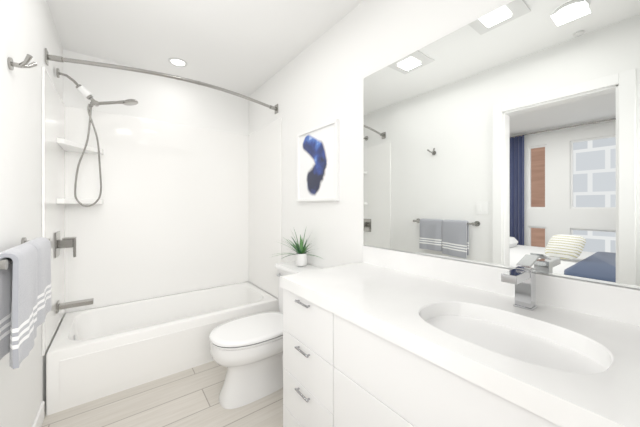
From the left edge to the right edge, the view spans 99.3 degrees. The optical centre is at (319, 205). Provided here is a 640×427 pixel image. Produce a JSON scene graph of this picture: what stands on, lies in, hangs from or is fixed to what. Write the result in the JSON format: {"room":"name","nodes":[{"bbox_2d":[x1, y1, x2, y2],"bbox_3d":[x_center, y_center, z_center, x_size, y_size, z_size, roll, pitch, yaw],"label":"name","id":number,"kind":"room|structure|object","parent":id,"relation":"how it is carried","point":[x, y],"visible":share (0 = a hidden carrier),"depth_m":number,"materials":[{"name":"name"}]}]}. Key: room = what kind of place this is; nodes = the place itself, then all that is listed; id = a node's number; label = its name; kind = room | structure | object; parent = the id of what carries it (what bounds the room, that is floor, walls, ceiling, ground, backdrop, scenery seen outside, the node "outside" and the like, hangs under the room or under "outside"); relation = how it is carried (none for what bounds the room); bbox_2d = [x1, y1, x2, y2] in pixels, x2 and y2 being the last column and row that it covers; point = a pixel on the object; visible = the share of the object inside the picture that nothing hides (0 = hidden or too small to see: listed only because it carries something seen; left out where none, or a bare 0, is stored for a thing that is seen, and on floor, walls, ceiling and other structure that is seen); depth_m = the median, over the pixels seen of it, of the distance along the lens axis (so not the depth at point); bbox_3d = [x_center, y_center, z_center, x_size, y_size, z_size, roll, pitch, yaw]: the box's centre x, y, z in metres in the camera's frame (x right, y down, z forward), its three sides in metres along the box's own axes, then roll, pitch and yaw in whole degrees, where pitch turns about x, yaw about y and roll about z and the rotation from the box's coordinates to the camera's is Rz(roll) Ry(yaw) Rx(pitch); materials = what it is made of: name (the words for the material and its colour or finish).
{"room":"bathroom","nodes":[
{"label":"bathroom","id":0,"kind":"room"},
{"bbox_2d":[0,0,62,426],"bbox_3d":[-0.953,-0.016,0.599,0.120,2.475,4.090,0,0,-37],"label":"wall","id":1,"kind":"structure","parent":0,"point":[27,27],"depth_m":1.25,"materials":[{"name":"white paint"}]},
{"bbox_2d":[7,54,36,69],"bbox_3d":[-1.214,-0.578,1.109,0.073,0.066,0.094,0,0,-37],"label":"robe hook","id":2,"kind":"object","parent":1,"relation":"attached to","point":[22,64],"visible":0.98,"depth_m":1.10,"materials":[{"name":"silver metal"}]},
{"bbox_2d":[0,237,51,368],"bbox_3d":[-1.123,0.320,1.021,0.113,0.362,0.681,0,0,-37],"label":"towel","id":3,"kind":"object","parent":1,"relation":"attached to","point":[25,289],"visible":1,"depth_m":0.88,"materials":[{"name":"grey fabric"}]},
{"bbox_2d":[32,401,43,426],"bbox_3d":[-1.242,1.171,1.095,0.012,0.100,1.160,0,0,-37],"label":"baseboard","id":4,"kind":"structure","parent":1,"relation":"attached to","point":[39,420],"depth_m":1.45,"materials":[{"name":"white wood"}]},
{"bbox_2d":[45,48,277,113],"bbox_3d":[-0.990,-0.904,2.045,1.551,0.090,0.209,0,0,-37],"label":"curtain rod","id":5,"kind":"object","parent":1,"relation":"attached to","point":[48,56],"visible":1,"depth_m":1.82,"materials":[{"name":"silver metal"}]},
{"bbox_2d":[63,49,248,317],"bbox_3d":[-1.519,-0.016,2.654,1.673,2.475,0.120,0,0,-37],"label":"wall","id":6,"kind":"structure","parent":0,"point":[165,99],"depth_m":2.55,"materials":[{"name":"white paint"}]},
{"bbox_2d":[42,66,281,355],"bbox_3d":[-1.202,0.031,2.329,1.551,1.660,0.779,0,0,-37],"label":"shower surround","id":7,"kind":"structure","parent":6,"relation":"attached to","point":[176,208],"depth_m":2.52,"materials":[{"name":"white plastic"}]},
{"bbox_2d":[55,68,137,313],"bbox_3d":[-1.632,-0.107,2.020,0.470,1.687,0.170,0,0,-37],"label":"shower","id":8,"kind":"object","parent":7,"relation":"attached to","point":[66,242],"visible":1,"depth_m":1.95,"materials":[{"name":"silver metal"}]},
{"bbox_2d":[41,361,282,426],"bbox_3d":[-0.283,1.271,1.099,1.793,0.100,4.090,0,0,-37],"label":"floor","id":9,"kind":"structure","parent":0,"point":[188,397],"depth_m":1.64,"materials":[{"name":"beige wood"}]},
{"bbox_2d":[46,282,278,414],"bbox_3d":[-1.202,1.040,2.330,1.525,0.362,0.751,0,0,-37],"label":"bathtub","id":10,"kind":"object","parent":9,"relation":"on","point":[95,353],"visible":0.79,"depth_m":1.96,"materials":[{"name":"white ceramic"}]},
{"bbox_2d":[209,261,322,408],"bbox_3d":[-0.360,0.835,1.866,0.751,0.772,0.450,0,0,-37],"label":"toilet","id":11,"kind":"object","parent":9,"relation":"on","point":[247,351],"visible":0.6,"depth_m":1.70,"materials":[{"name":"white ceramic"}]},
{"bbox_2d":[272,229,322,265],"bbox_3d":[-0.211,0.301,2.010,0.309,0.293,0.430,0,0,-37],"label":"potted plant","id":12,"kind":"object","parent":11,"relation":"on","point":[301,253],"visible":1,"depth_m":2.02,"materials":[{"name":"white"}]},
{"bbox_2d":[280,285,575,426],"bbox_3d":[0.646,0.806,0.663,0.582,0.830,2.035,0,0,-37],"label":"bathroom vanity","id":13,"kind":"object","parent":9,"relation":"on","point":[379,337],"depth_m":0.86,"materials":[{"name":"white painted wood"},{"name":"white quartz"},{"name":"metal"}]},
{"bbox_2d":[280,261,639,426],"bbox_3d":[0.648,0.366,0.666,0.576,0.050,2.038,0,0,-37],"label":"countertop","id":14,"kind":"structure","parent":13,"relation":"on","point":[399,304],"depth_m":0.75,"materials":[{"name":"white stone"}]},
{"bbox_2d":[428,309,595,376],"bbox_3d":[0.501,0.459,0.762,0.310,0.160,0.444,0,0,-37],"label":"sink","id":15,"kind":"object","parent":14,"relation":"in","point":[576,359],"depth_m":0.78,"materials":[{"name":"white ceramic"}]},
{"bbox_2d":[500,254,539,308],"bbox_3d":[0.664,0.258,0.896,0.220,0.166,0.054,0,0,-37],"label":"faucet","id":16,"kind":"object","parent":14,"relation":"on","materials":[{"name":"silver metal"}]},
{"bbox_2d":[46,0,363,95],"bbox_3d":[-0.283,-1.304,1.099,1.793,0.100,4.090,0,0,-37],"label":"ceiling","id":17,"kind":"structure","parent":0,"point":[247,47],"depth_m":1.97,"materials":[{"name":"white paint"}]},
{"bbox_2d":[168,57,186,66],"bbox_3d":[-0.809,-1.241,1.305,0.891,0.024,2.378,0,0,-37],"label":"recessed light","id":18,"kind":"object","parent":17,"relation":"in","point":[178,62],"visible":1,"depth_m":2.37,"materials":[{"name":"white"}]},
{"bbox_2d":[249,0,635,298],"bbox_3d":[0.387,-0.016,1.600,0.120,2.475,4.090,0,0,-37],"label":"wall","id":19,"kind":"structure","parent":0,"point":[318,81],"depth_m":1.82,"materials":[{"name":"white paint"}]},
{"bbox_2d":[297,119,338,201],"bbox_3d":[-0.031,-0.309,2.035,0.027,0.550,0.504,0,0,-37],"label":"picture frame","id":20,"kind":"object","parent":19,"relation":"attached to","point":[317,163],"visible":1,"depth_m":2.00,"materials":[{"name":"white"}]},
{"bbox_2d":[362,245,639,324],"bbox_3d":[0.870,0.291,0.833,0.020,0.100,2.038,0,0,-37],"label":"backsplash","id":21,"kind":"structure","parent":19,"relation":"attached to","point":[619,303],"depth_m":0.95,"materials":[{"name":"white stone"}]},
{"bbox_2d":[364,0,639,288],"bbox_3d":[0.877,-0.267,0.838,0.006,1.013,2.038,0,0,-37],"label":"mirror","id":22,"kind":"object","parent":19,"relation":"attached to","point":[507,135],"visible":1,"depth_m":1.01,"materials":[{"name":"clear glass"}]}
]}

